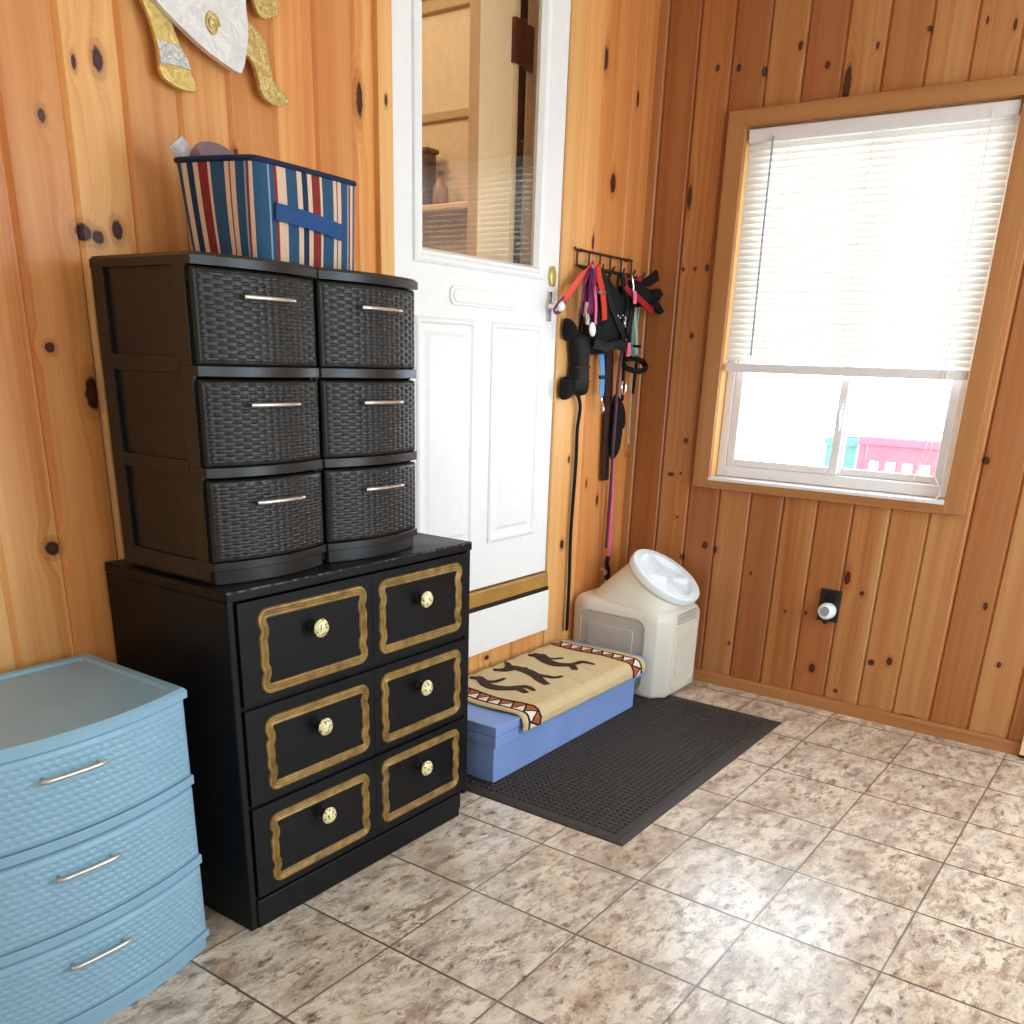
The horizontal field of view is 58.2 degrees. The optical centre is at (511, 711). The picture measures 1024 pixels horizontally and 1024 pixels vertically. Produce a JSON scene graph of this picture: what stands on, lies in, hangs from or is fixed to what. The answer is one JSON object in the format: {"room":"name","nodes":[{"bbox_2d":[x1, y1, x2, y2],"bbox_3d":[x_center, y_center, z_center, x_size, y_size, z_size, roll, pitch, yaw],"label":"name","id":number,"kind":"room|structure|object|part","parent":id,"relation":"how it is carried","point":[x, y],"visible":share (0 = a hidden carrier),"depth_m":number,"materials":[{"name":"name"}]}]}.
{"room":"mudroom","nodes":[
{"label":"mudroom","id":0,"kind":"room"},
{"bbox_2d":[0,0,660,674],"bbox_3d":[-0.800,-0.891,2.074,0.092,2.623,4.297,16,25,33],"label":"wall","id":1,"kind":"structure","parent":0,"point":[89,122],"depth_m":1.97,"materials":[{"name":"brown wood"}]},
{"bbox_2d":[139,0,288,106],"bbox_3d":[-0.637,-1.559,1.898,0.052,0.509,0.419,16,25,33],"label":"wall sculpture","id":2,"kind":"object","parent":1,"relation":"attached to","point":[222,29],"visible":1,"depth_m":1.93,"materials":[{"name":"silver metal"}]},
{"bbox_3d":[-0.704,-1.373,1.876,0.012,0.172,0.125,16,25,33],"label":"leg","id":3,"kind":"part","parent":2,"relation":"part of","materials":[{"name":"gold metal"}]},
{"bbox_3d":[-0.555,-1.452,2.066,0.012,0.151,0.123,16,25,33],"label":"leg","id":4,"kind":"part","parent":2,"relation":"part of","materials":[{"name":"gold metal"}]},
{"bbox_2d":[372,0,394,275],"bbox_3d":[-0.345,-1.188,2.528,0.021,2.333,0.059,16,25,33],"label":"trim","id":5,"kind":"structure","parent":1,"relation":"attached to","point":[381,9],"depth_m":2.40,"materials":[{"name":"brown wood"}]},
{"bbox_2d":[391,0,570,590],"bbox_3d":[-0.077,-1.391,2.840,0.107,2.068,0.841,16,25,33],"label":"door","id":6,"kind":"structure","parent":1,"relation":"in","point":[485,328],"depth_m":2.95,"materials":[{"name":"white paint"}]},
{"bbox_3d":[-0.205,-0.853,2.893,0.008,0.709,0.278,16,25,33],"label":"raised panel","id":7,"kind":"part","parent":6,"relation":"part of","materials":[{"name":"white paint"}]},
{"bbox_3d":[-0.072,-1.831,2.671,0.023,1.002,0.647,16,25,33],"label":"glazing frame","id":8,"kind":"part","parent":6,"relation":"part of","materials":[{"name":"white paint"}]},
{"bbox_3d":[0.010,-0.952,3.173,0.008,0.709,0.279,16,25,33],"label":"raised panel","id":9,"kind":"part","parent":6,"relation":"part of","materials":[{"name":"white paint"}]},
{"bbox_3d":[0.130,-1.390,3.160,0.009,0.094,0.021,16,25,33],"label":"handle plate","id":10,"kind":"part","parent":6,"relation":"part of","materials":[{"name":"silver metal"}]},
{"bbox_3d":[0.146,-1.387,3.149,0.037,0.021,0.021,16,25,33],"label":"knob stem","id":11,"kind":"part","parent":6,"relation":"part of","materials":[{"name":"silver metal"}]},
{"bbox_3d":[0.168,-1.380,3.134,0.024,0.034,0.034,16,25,33],"label":"knob","id":12,"kind":"part","parent":6,"relation":"part of","materials":[{"name":"white paint"}]},
{"bbox_2d":[467,0,534,262],"bbox_3d":[-0.042,-1.571,3.058,0.059,2.251,0.268,16,25,33],"label":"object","id":13,"kind":"structure","parent":1,"relation":"in","point":[501,42],"depth_m":2.90,"materials":[{"name":"beige paint"}]},
{"bbox_2d":[469,572,547,608],"bbox_3d":[-0.153,-0.401,3.231,0.101,0.052,0.860,16,25,33],"label":"trim","id":14,"kind":"structure","parent":1,"relation":"in","point":[506,589],"depth_m":3.33,"materials":[{"name":"brown wood"}]},
{"bbox_2d":[469,586,547,613],"bbox_3d":[-0.119,-0.360,3.220,0.021,0.014,0.860,16,25,33],"label":"trim","id":15,"kind":"structure","parent":1,"relation":"attached to","point":[545,588],"depth_m":3.34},
{"bbox_2d":[469,590,548,656],"bbox_3d":[-0.120,-0.281,3.250,0.024,0.157,0.862,16,25,33],"label":"trim","id":16,"kind":"structure","parent":1,"relation":"attached to","point":[490,628],"depth_m":3.37,"materials":[{"name":"white paint"}]},
{"bbox_2d":[513,0,538,263],"bbox_3d":[0.020,-1.635,3.155,0.050,2.318,0.123,16,25,33],"label":"trim","id":17,"kind":"structure","parent":1,"relation":"attached to","point":[524,3],"depth_m":3.09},
{"bbox_2d":[520,0,538,264],"bbox_3d":[0.049,-1.634,3.155,0.006,2.318,0.050,16,25,33],"label":"trim","id":18,"kind":"structure","parent":1,"relation":"attached to","point":[533,5],"depth_m":3.06,"materials":[{"name":"beige paint"}]},
{"bbox_2d":[544,11,570,571],"bbox_3d":[-0.119,-1.417,2.870,0.088,2.104,0.900,16,25,33],"label":"trim","id":19,"kind":"structure","parent":1,"relation":"attached to","point":[570,11],"depth_m":3.17,"materials":[{"name":"beige paint"}]},
{"bbox_2d":[542,0,585,646],"bbox_3d":[0.180,-1.307,3.272,0.012,2.608,0.073,16,25,33],"label":"trim","id":20,"kind":"structure","parent":1,"relation":"attached to","point":[578,7],"depth_m":3.19,"materials":[{"name":"brown wood"}]},
{"bbox_2d":[574,246,644,278],"bbox_3d":[0.355,-1.621,3.331,0.078,0.073,0.417,16,25,33],"label":"hook rack","id":21,"kind":"object","parent":1,"relation":"attached to","point":[577,250],"visible":0.72,"depth_m":3.33,"materials":[{"name":"black metal"}]},
{"bbox_2d":[559,279,590,630],"bbox_3d":[0.227,-0.925,3.432,0.063,1.328,0.168,16,25,33],"label":"leash","id":22,"kind":"object","parent":21,"relation":"hanging from","point":[576,383],"visible":1,"depth_m":3.31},
{"bbox_2d":[553,260,596,314],"bbox_3d":[0.221,-1.463,3.173,0.024,0.183,0.224,20,27,39],"label":"leash","id":23,"kind":"object","parent":21,"relation":"hanging from","point":[582,275],"visible":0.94,"depth_m":3.15,"materials":[{"name":"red fabric"}]},
{"bbox_3d":[0.164,-1.387,3.139,0.022,0.061,0.062,16,25,33],"label":"loop handle","id":24,"kind":"part","parent":23,"relation":"part of","materials":[{"name":"purple fabric"}]},
{"bbox_2d":[581,266,597,324],"bbox_3d":[0.269,-1.446,3.203,0.032,0.192,0.092,16,25,33],"label":"leash","id":25,"kind":"object","parent":21,"relation":"hanging from","point":[588,304],"visible":1,"depth_m":3.20,"materials":[{"name":"purple fabric"}]},
{"bbox_2d":[589,264,596,336],"bbox_3d":[0.281,-1.434,3.210,0.030,0.234,0.048,12,23,24],"label":"strap","id":26,"kind":"object","parent":21,"relation":"hanging from","point":[592,329],"visible":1,"depth_m":3.22,"materials":[{"name":"pink fabric"}]},
{"bbox_2d":[595,264,606,320],"bbox_3d":[0.318,-1.487,3.266,0.012,0.182,0.100,16,25,33],"label":"leash","id":27,"kind":"object","parent":21,"relation":"hanging from","point":[602,292],"visible":1,"depth_m":3.27,"materials":[{"name":"fabric"}]},
{"bbox_2d":[599,268,613,412],"bbox_3d":[0.351,-1.369,3.417,0.053,0.501,0.055,16,25,33],"label":"leash","id":28,"kind":"object","parent":21,"relation":"hanging from","point":[602,376],"visible":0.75,"depth_m":3.47,"materials":[{"name":"blue fabric"}]},
{"bbox_2d":[583,268,632,354],"bbox_3d":[0.372,-1.464,3.383,0.069,0.290,0.290,16,25,33],"label":"harness","id":29,"kind":"object","parent":21,"relation":"hanging from","point":[611,333],"visible":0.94,"depth_m":3.37,"materials":[{"name":"black fabric"}]},
{"bbox_2d":[604,275,627,580],"bbox_3d":[0.413,-1.083,3.637,0.029,1.156,0.087,6,21,10],"label":"leash","id":30,"kind":"object","parent":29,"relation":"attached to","point":[608,537],"visible":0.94,"depth_m":3.71,"materials":[{"name":"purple fabric"}]},
{"bbox_2d":[601,274,619,480],"bbox_3d":[0.389,-1.270,3.543,0.041,0.749,0.090,16,25,33],"label":"strap","id":31,"kind":"object","parent":21,"relation":"hanging from","point":[609,358],"visible":0.76,"depth_m":3.59,"materials":[{"name":"black fabric"}]},
{"bbox_2d":[626,271,636,356],"bbox_3d":[0.452,-1.486,3.446,0.034,0.294,0.055,16,25,33],"label":"leash","id":32,"kind":"object","parent":21,"relation":"hanging from","point":[634,292],"visible":1,"depth_m":3.43,"materials":[{"name":"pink fabric"}]},
{"bbox_2d":[627,307,639,457],"bbox_3d":[0.486,-1.344,3.646,0.021,0.669,0.102,4,21,5],"label":"leash","id":33,"kind":"object","parent":21,"relation":"hanging from","point":[628,456],"visible":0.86,"depth_m":3.72,"materials":[{"name":"green fabric"}]},
{"bbox_2d":[621,279,648,393],"bbox_3d":[0.481,-1.436,3.543,0.081,0.406,0.173,16,25,33],"label":"loop","id":34,"kind":"object","parent":21,"relation":"hanging from","point":[635,370],"visible":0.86,"depth_m":3.58,"materials":[{"name":"fabric"}]},
{"bbox_2d":[610,353,626,458],"bbox_3d":[0.432,-1.206,3.608,0.043,0.428,0.089,16,25,33],"label":"pouch","id":35,"kind":"object","parent":34,"relation":"hanging from","point":[621,416],"visible":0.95,"depth_m":3.61,"materials":[{"name":"black fabric"}]},
{"bbox_2d":[631,275,640,356],"bbox_3d":[0.481,-1.510,3.523,0.018,0.285,0.076,16,25,33],"label":"leash","id":36,"kind":"object","parent":21,"relation":"hanging from","point":[634,352],"visible":0.6,"depth_m":3.55,"materials":[{"name":"teal fabric"}]},
{"bbox_2d":[624,272,653,314],"bbox_3d":[0.481,-1.563,3.443,0.206,0.136,0.034,-16,27,-39],"label":"strap","id":37,"kind":"object","parent":21,"relation":"hanging from","point":[640,300],"visible":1,"depth_m":3.44,"materials":[{"name":"red fabric"}]},
{"bbox_2d":[628,270,663,314],"bbox_3d":[0.509,-1.590,3.487,0.070,0.154,0.204,16,25,33],"label":"harness","id":38,"kind":"object","parent":21,"relation":"hanging from","point":[651,297],"visible":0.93,"depth_m":3.47,"materials":[{"name":"black fabric"}]},
{"bbox_2d":[422,6,469,254],"bbox_3d":[-0.528,-2.036,4.155,2.245,2.440,0.061,16,25,33],"label":"wall","id":39,"kind":"structure","parent":0,"point":[445,35],"depth_m":3.77,"materials":[{"name":"beige paint"}]},
{"bbox_2d":[422,201,467,216],"bbox_3d":[-0.359,-1.972,3.917,0.732,0.305,0.137,16,25,33],"label":"wall shelf","id":40,"kind":"object","parent":39,"relation":"attached to","point":[454,208],"visible":0.06,"depth_m":3.77,"materials":[{"name":"beige paint"}]},
{"bbox_2d":[422,147,438,204],"bbox_3d":[-0.361,-2.214,3.823,0.094,0.214,0.079,16,25,33],"label":"lantern","id":41,"kind":"object","parent":40,"relation":"on","point":[429,154],"visible":0.54,"depth_m":3.79,"materials":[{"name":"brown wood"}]},
{"bbox_3d":[-0.358,-2.305,3.788,0.094,0.018,0.079,16,25,33],"label":"lid","id":42,"kind":"part","parent":41,"relation":"part of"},
{"bbox_2d":[432,171,448,203],"bbox_3d":[-0.293,-2.148,3.782,0.067,0.125,0.067,16,25,33],"label":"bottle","id":43,"kind":"object","parent":40,"relation":"on","point":[440,189],"visible":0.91,"depth_m":3.76,"materials":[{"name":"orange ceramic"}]},
{"bbox_2d":[422,0,469,123],"bbox_3d":[-0.606,-2.775,3.876,2.074,0.561,0.055,16,25,33],"label":"trim","id":44,"kind":"structure","parent":39,"relation":"attached to","point":[429,7],"depth_m":3.67,"materials":[{"name":"brown wood"}]},
{"bbox_2d":[100,680,1023,1023],"bbox_3d":[0.319,0.692,1.793,2.928,0.061,4.453,16,25,33],"label":"floor","id":45,"kind":"structure","parent":0,"point":[840,869],"depth_m":2.22,"materials":[{"name":"tile"}]},
{"bbox_2d":[0,653,208,1023],"bbox_3d":[-0.937,0.281,1.808,0.418,0.615,0.558,16,25,33],"label":"plastic drawer unit","id":46,"kind":"object","parent":45,"relation":"on","point":[102,904],"visible":1,"depth_m":1.73,"materials":[{"name":"blue plastic"}]},
{"bbox_3d":[-0.772,0.106,1.619,0.029,0.009,0.125,16,25,33],"label":"handle","id":47,"kind":"part","parent":46,"relation":"part of","materials":[{"name":"silver metal"}]},
{"bbox_3d":[-0.778,0.286,1.688,0.029,0.009,0.125,16,25,33],"label":"handle","id":48,"kind":"part","parent":46,"relation":"part of","materials":[{"name":"silver metal"}]},
{"bbox_3d":[-0.934,0.002,1.707,0.401,0.021,0.558,16,25,33],"label":"panel","id":49,"kind":"part","parent":46,"relation":"part of","materials":[{"name":"blue plastic"}]},
{"bbox_3d":[-0.926,0.097,1.734,0.368,0.171,0.549,16,25,33],"label":"drawer","id":50,"kind":"part","parent":46,"relation":"part of","materials":[{"name":"blue plastic"}]},
{"bbox_3d":[-0.933,0.275,1.803,0.368,0.163,0.549,16,25,33],"label":"drawer","id":51,"kind":"part","parent":46,"relation":"part of","materials":[{"name":"blue plastic"}]},
{"bbox_3d":[-0.785,0.461,1.755,0.029,0.009,0.125,16,25,33],"label":"handle","id":52,"kind":"part","parent":46,"relation":"part of","materials":[{"name":"silver metal"}]},
{"bbox_3d":[-0.939,0.451,1.869,0.368,0.163,0.549,16,25,33],"label":"drawer","id":53,"kind":"part","parent":46,"relation":"part of","materials":[{"name":"blue plastic"}]},
{"bbox_3d":[-0.946,0.283,1.816,0.396,0.605,0.557,16,25,33],"label":"frame","id":54,"kind":"part","parent":46,"relation":"part of","materials":[{"name":"blue plastic"}]},
{"bbox_2d":[105,532,471,930],"bbox_3d":[-0.505,-0.015,2.371,0.462,0.794,0.789,16,25,33],"label":"dresser","id":55,"kind":"object","parent":45,"relation":"on","point":[326,704],"visible":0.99,"depth_m":2.12,"materials":[{"name":"black paint"}]},
{"bbox_2d":[89,250,325,585],"bbox_3d":[-0.610,-0.612,1.946,0.363,0.615,0.306,16,25,33],"label":"plastic drawer unit","id":56,"kind":"object","parent":55,"relation":"on","point":[208,358],"visible":1,"depth_m":1.84,"materials":[{"name":"brown plastic"}]},
{"bbox_3d":[-0.607,-0.891,1.844,0.346,0.021,0.306,16,25,33],"label":"panel","id":57,"kind":"part","parent":56,"relation":"part of","materials":[{"name":"brown plastic"}]},
{"bbox_3d":[-0.599,-0.796,1.871,0.314,0.171,0.298,16,25,33],"label":"drawer","id":58,"kind":"part","parent":56,"relation":"part of","materials":[{"name":"brown plastic"}]},
{"bbox_3d":[-0.605,-0.618,1.940,0.314,0.163,0.298,16,25,33],"label":"drawer","id":59,"kind":"part","parent":56,"relation":"part of","materials":[{"name":"brown plastic"}]},
{"bbox_3d":[-0.611,-0.443,2.007,0.314,0.163,0.298,16,25,33],"label":"drawer","id":60,"kind":"part","parent":56,"relation":"part of","materials":[{"name":"brown plastic"}]},
{"bbox_3d":[-0.468,-0.794,1.772,0.030,0.009,0.126,16,25,33],"label":"handle","id":61,"kind":"part","parent":56,"relation":"part of","materials":[{"name":"silver metal"}]},
{"bbox_3d":[-0.474,-0.614,1.840,0.030,0.009,0.126,16,25,33],"label":"handle","id":62,"kind":"part","parent":56,"relation":"part of","materials":[{"name":"silver metal"}]},
{"bbox_3d":[-0.480,-0.439,1.907,0.030,0.009,0.126,16,25,33],"label":"handle","id":63,"kind":"part","parent":56,"relation":"part of","materials":[{"name":"silver metal"}]},
{"bbox_3d":[-0.448,-0.163,2.042,0.010,0.225,0.386,16,25,33],"label":"drawer","id":64,"kind":"part","parent":55,"relation":"part of","materials":[{"name":"black paint"}]},
{"bbox_3d":[-0.456,0.055,2.125,0.010,0.222,0.386,16,25,33],"label":"drawer","id":65,"kind":"part","parent":55,"relation":"part of","materials":[{"name":"black paint"}]},
{"bbox_3d":[-0.430,-0.186,2.028,0.023,0.027,0.027,16,25,33],"label":"knob stem","id":66,"kind":"part","parent":55,"relation":"part of","materials":[{"name":"black paint"}]},
{"bbox_3d":[-0.434,-0.163,2.049,0.004,0.189,0.318,16,25,33],"label":"gold trim","id":67,"kind":"part","parent":55,"relation":"part of","materials":[{"name":"gold metal"}]},
{"bbox_3d":[-0.463,0.271,2.207,0.010,0.220,0.386,16,25,33],"label":"drawer","id":68,"kind":"part","parent":55,"relation":"part of","materials":[{"name":"black paint"}]},
{"bbox_3d":[-0.438,0.032,2.111,0.023,0.027,0.027,16,25,33],"label":"knob stem","id":69,"kind":"part","parent":55,"relation":"part of","materials":[{"name":"black paint"}]},
{"bbox_3d":[-0.442,0.056,2.133,0.004,0.177,0.318,16,25,33],"label":"gold trim","id":70,"kind":"part","parent":55,"relation":"part of","materials":[{"name":"gold metal"}]},
{"bbox_3d":[-0.452,0.275,2.212,0.004,0.175,0.317,16,25,33],"label":"gold trim","id":71,"kind":"part","parent":55,"relation":"part of","materials":[{"name":"gold metal"}]},
{"bbox_3d":[-0.445,0.244,2.192,0.023,0.027,0.027,16,25,33],"label":"knob stem","id":72,"kind":"part","parent":55,"relation":"part of","materials":[{"name":"black paint"}]},
{"bbox_3d":[-0.416,-0.182,2.018,0.016,0.042,0.042,16,25,33],"label":"knob","id":73,"kind":"part","parent":55,"relation":"part of","materials":[{"name":"beige ceramic"}]},
{"bbox_3d":[-0.423,0.036,2.101,0.016,0.042,0.042,16,25,33],"label":"knob","id":74,"kind":"part","parent":55,"relation":"part of","materials":[{"name":"beige ceramic"}]},
{"bbox_3d":[-0.431,0.248,2.182,0.016,0.042,0.042,16,25,33],"label":"knob","id":75,"kind":"part","parent":55,"relation":"part of","materials":[{"name":"beige ceramic"}]},
{"bbox_2d":[310,267,417,562],"bbox_3d":[-0.428,-0.696,2.182,0.363,0.615,0.306,16,25,33],"label":"plastic drawer unit","id":76,"kind":"object","parent":55,"relation":"on","point":[364,321],"visible":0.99,"depth_m":2.07,"materials":[{"name":"brown plastic"}]},
{"bbox_2d":[174,154,356,270],"bbox_3d":[-0.508,-1.043,1.950,0.199,0.191,0.336,16,25,33],"label":"fabric bin","id":77,"kind":"object","parent":76,"relation":"on","point":[250,205],"visible":0.95,"depth_m":1.86,"materials":[{"name":"fabric"}]},
{"bbox_2d":[169,136,191,156],"bbox_3d":[-0.655,-1.107,1.846,0.064,0.083,0.007,-14,26,-35],"label":"plastic bag","id":78,"kind":"object","parent":77,"relation":"in","point":[180,147],"visible":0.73,"depth_m":1.83,"materials":[{"name":"white plastic"}]},
{"bbox_2d":[190,142,232,155],"bbox_3d":[-0.601,-1.119,1.885,0.058,0.078,0.128,16,25,33],"label":"folded cloth","id":79,"kind":"object","parent":77,"relation":"in","point":[201,148],"visible":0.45,"depth_m":1.85,"materials":[{"name":"pink fabric"}]},
{"bbox_3d":[-0.425,-0.975,2.081,0.346,0.021,0.306,16,25,33],"label":"panel","id":80,"kind":"part","parent":76,"relation":"part of","materials":[{"name":"brown plastic"}]},
{"bbox_3d":[-0.417,-0.880,2.108,0.314,0.171,0.298,16,25,33],"label":"drawer","id":81,"kind":"part","parent":76,"relation":"part of","materials":[{"name":"brown plastic"}]},
{"bbox_3d":[-0.423,-0.702,2.176,0.314,0.163,0.298,16,25,33],"label":"drawer","id":82,"kind":"part","parent":76,"relation":"part of","materials":[{"name":"brown plastic"}]},
{"bbox_3d":[-0.429,-0.526,2.243,0.314,0.163,0.298,16,25,33],"label":"drawer","id":83,"kind":"part","parent":76,"relation":"part of","materials":[{"name":"brown plastic"}]},
{"bbox_3d":[-0.286,-0.878,2.008,0.030,0.009,0.126,16,25,33],"label":"handle","id":84,"kind":"part","parent":76,"relation":"part of","materials":[{"name":"silver metal"}]},
{"bbox_3d":[-0.292,-0.698,2.077,0.030,0.009,0.126,16,25,33],"label":"handle","id":85,"kind":"part","parent":76,"relation":"part of","materials":[{"name":"silver metal"}]},
{"bbox_3d":[-0.298,-0.522,2.144,0.030,0.009,0.126,16,25,33],"label":"handle","id":86,"kind":"part","parent":76,"relation":"part of","materials":[{"name":"silver metal"}]},
{"bbox_3d":[-0.245,0.170,2.491,0.010,0.220,0.355,16,25,33],"label":"drawer","id":87,"kind":"part","parent":55,"relation":"part of","materials":[{"name":"black paint"}]},
{"bbox_3d":[-0.237,-0.046,2.408,0.010,0.222,0.355,16,25,33],"label":"drawer","id":88,"kind":"part","parent":55,"relation":"part of","materials":[{"name":"black paint"}]},
{"bbox_3d":[-0.230,-0.264,2.325,0.010,0.225,0.355,16,25,33],"label":"drawer","id":89,"kind":"part","parent":55,"relation":"part of","materials":[{"name":"black paint"}]},
{"bbox_3d":[-0.223,-0.282,2.296,0.023,0.027,0.028,16,25,33],"label":"knob stem","id":90,"kind":"part","parent":55,"relation":"part of","materials":[{"name":"black paint"}]},
{"bbox_3d":[-0.238,0.148,2.461,0.023,0.027,0.028,16,25,33],"label":"knob stem","id":91,"kind":"part","parent":55,"relation":"part of","materials":[{"name":"black paint"}]},
{"bbox_3d":[-0.231,-0.064,2.380,0.023,0.027,0.028,16,25,33],"label":"knob stem","id":92,"kind":"part","parent":55,"relation":"part of","materials":[{"name":"black paint"}]},
{"bbox_3d":[-0.241,0.171,2.483,0.004,0.180,0.313,16,25,33],"label":"gold trim","id":93,"kind":"part","parent":55,"relation":"part of","materials":[{"name":"gold metal"}]},
{"bbox_3d":[-0.225,-0.263,2.320,0.004,0.186,0.314,16,25,33],"label":"gold trim","id":94,"kind":"part","parent":55,"relation":"part of","materials":[{"name":"gold metal"}]},
{"bbox_3d":[-0.231,-0.043,2.405,0.004,0.186,0.311,16,25,33],"label":"gold trim","id":95,"kind":"part","parent":55,"relation":"part of","materials":[{"name":"gold metal"}]},
{"bbox_3d":[-0.224,0.153,2.451,0.016,0.042,0.042,16,25,33],"label":"knob","id":96,"kind":"part","parent":55,"relation":"part of","materials":[{"name":"beige ceramic"}]},
{"bbox_3d":[-0.217,-0.060,2.370,0.016,0.042,0.042,16,25,33],"label":"knob","id":97,"kind":"part","parent":55,"relation":"part of","materials":[{"name":"beige ceramic"}]},
{"bbox_3d":[-0.209,-0.277,2.287,0.016,0.042,0.042,16,25,33],"label":"knob","id":98,"kind":"part","parent":55,"relation":"part of","materials":[{"name":"beige ceramic"}]},
{"bbox_2d":[466,695,780,846],"bbox_3d":[0.376,0.122,3.190,0.708,0.011,1.214,16,25,33],"label":"floor mat","id":99,"kind":"object","parent":45,"relation":"on","point":[615,779],"visible":0.78,"depth_m":3.01,"materials":[{"name":"black rubber"}]},
{"bbox_2d":[467,639,645,782],"bbox_3d":[0.083,-0.031,3.285,0.364,0.189,0.964,16,25,33],"label":"step","id":100,"kind":"structure","parent":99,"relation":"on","point":[497,746],"depth_m":2.95,"materials":[{"name":"blue paint"}]},
{"bbox_2d":[468,639,645,732],"bbox_3d":[0.121,-0.112,3.283,0.379,0.061,0.817,16,25,33],"label":"rug","id":101,"kind":"object","parent":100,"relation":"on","point":[539,685],"visible":0.96,"depth_m":3.22,"materials":[{"name":"beige fabric"}]},
{"bbox_2d":[573,549,699,697],"bbox_3d":[0.523,-0.382,3.748,0.449,0.541,0.351,16,25,33],"label":"food container","id":102,"kind":"object","parent":45,"relation":"on","point":[648,608],"visible":0.94,"depth_m":3.62,"materials":[{"name":"beige plastic"}]},
{"bbox_3d":[0.395,-0.248,3.675,0.301,0.292,0.008,16,25,33],"label":"panel","id":103,"kind":"part","parent":102,"relation":"part of","materials":[{"name":"beige plastic"}]},
{"bbox_3d":[0.609,-0.534,3.653,0.278,0.183,0.312,16,25,33],"label":"lid","id":104,"kind":"part","parent":102,"relation":"part of","materials":[{"name":"white plastic"}]},
{"bbox_3d":[0.688,-0.236,3.682,0.007,0.257,0.202,16,25,33],"label":"panel","id":105,"kind":"part","parent":102,"relation":"part of","materials":[{"name":"beige plastic"}]},
{"bbox_2d":[618,0,1023,741],"bbox_3d":[1.638,-1.149,2.970,2.928,2.623,0.092,16,25,33],"label":"wall","id":106,"kind":"structure","parent":0,"point":[929,626],"depth_m":3.34,"materials":[{"name":"brown wood"}]},
{"bbox_2d":[817,588,841,622],"bbox_3d":[1.208,-0.401,3.498,0.079,0.124,0.015,16,25,33],"label":"power outlet","id":107,"kind":"object","parent":106,"relation":"attached to","point":[826,595],"visible":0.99,"depth_m":3.48,"materials":[{"name":"plastic"}]},
{"bbox_2d":[818,603,835,619],"bbox_3d":[1.191,-0.378,3.478,0.064,0.066,0.058,16,25,33],"label":"plug","id":108,"kind":"object","parent":107,"relation":"attached to","point":[826,611],"visible":1,"depth_m":3.46,"materials":[{"name":"white plastic"}]},
{"bbox_2d":[820,607,828,615],"bbox_3d":[1.177,-0.375,3.458,0.037,0.036,0.009,16,25,33],"label":"air freshener","id":109,"kind":"object","parent":108,"relation":"attached to","point":[824,611],"depth_m":3.46,"materials":[{"name":"white plastic"}]},
{"bbox_2d":[824,592,835,602],"bbox_3d":[1.206,-0.429,3.483,0.043,0.043,0.004,16,25,33],"label":"socket","id":110,"kind":"object","parent":107,"relation":"attached to","point":[829,597],"depth_m":3.48,"materials":[{"name":"black plastic"}]},
{"bbox_2d":[693,668,1021,755],"bbox_3d":[1.123,-0.060,3.682,1.653,0.047,0.018,16,25,33],"label":"baseboard","id":111,"kind":"structure","parent":106,"relation":"attached to","point":[983,740],"depth_m":3.52,"materials":[{"name":"brown wood"}]},
{"bbox_2d":[692,74,1023,515],"bbox_3d":[1.185,-1.397,3.221,1.010,1.286,0.137,16,25,33],"label":"window","id":112,"kind":"structure","parent":106,"relation":"in","point":[716,465],"depth_m":3.23,"materials":[{"name":"brown wood"}]},
{"bbox_3d":[1.048,-1.445,3.335,0.436,1.109,0.018,16,25,33],"label":"sliding sash","id":113,"kind":"part","parent":112,"relation":"part of","materials":[{"name":"white plastic"}]},
{"bbox_3d":[1.165,-0.832,3.437,0.874,0.012,0.137,16,25,33],"label":"sill","id":114,"kind":"part","parent":112,"relation":"part of","materials":[{"name":"white plastic"}]},
{"bbox_2d":[725,99,1022,502],"bbox_3d":[1.158,-1.374,3.191,0.860,1.194,0.075,16,25,33],"label":"window blind","id":115,"kind":"object","parent":112,"relation":"attached to","point":[888,269],"visible":1,"depth_m":3.10,"materials":[{"name":"white plastic"}]},
{"bbox_3d":[1.162,-1.209,3.269,0.857,0.032,0.025,16,25,33],"label":"rail","id":116,"kind":"part","parent":115,"relation":"part of","materials":[{"name":"white plastic"}]},
{"bbox_3d":[1.377,-1.360,3.144,0.390,1.109,0.018,16,25,33],"label":"fixed sash","id":117,"kind":"part","parent":112,"relation":"part of","materials":[{"name":"white plastic"}]},
{"bbox_2d":[1019,736,1023,755],"bbox_3d":[1.861,-1.033,2.754,0.084,2.550,0.040,16,25,33],"label":"trim","id":118,"kind":"structure","parent":106,"relation":"attached to","point":[1021,752],"depth_m":3.20,"materials":[{"name":"beige paint"}]},
{"label":"outside","id":119,"kind":"structure","parent":0,"visible":0},
{"bbox_3d":[4.491,-1.049,7.969,18.300,0.030,10.782,16,25,33],"label":"ground","id":120,"kind":"structure","parent":119,"visible":0},
{"bbox_2d":[824,436,858,468],"bbox_3d":[1.524,-0.592,4.468,0.156,1.421,0.201,16,25,33],"label":"planter box","id":121,"kind":"object","parent":120,"relation":"on","point":[852,446],"visible":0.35,"depth_m":4.16,"materials":[{"name":"teal plastic"}]},
{"bbox_2d":[855,435,940,475],"bbox_3d":[1.627,-0.465,4.119,0.442,1.440,0.284,16,25,33],"label":"garden bench","id":122,"kind":"object","parent":120,"relation":"on","point":[899,451],"visible":0.29,"depth_m":4.00,"materials":[{"name":"pink plastic"}]},
{"bbox_3d":[1.540,-0.532,4.329,0.030,1.409,0.030,16,25,33],"label":"leg","id":123,"kind":"part","parent":122,"relation":"part of","materials":[{"name":"pink plastic"}]},
{"bbox_3d":[1.716,-1.154,3.964,0.430,0.037,0.037,16,25,33],"label":"rail","id":124,"kind":"part","parent":122,"relation":"part of","materials":[{"name":"pink plastic"}]}
]}

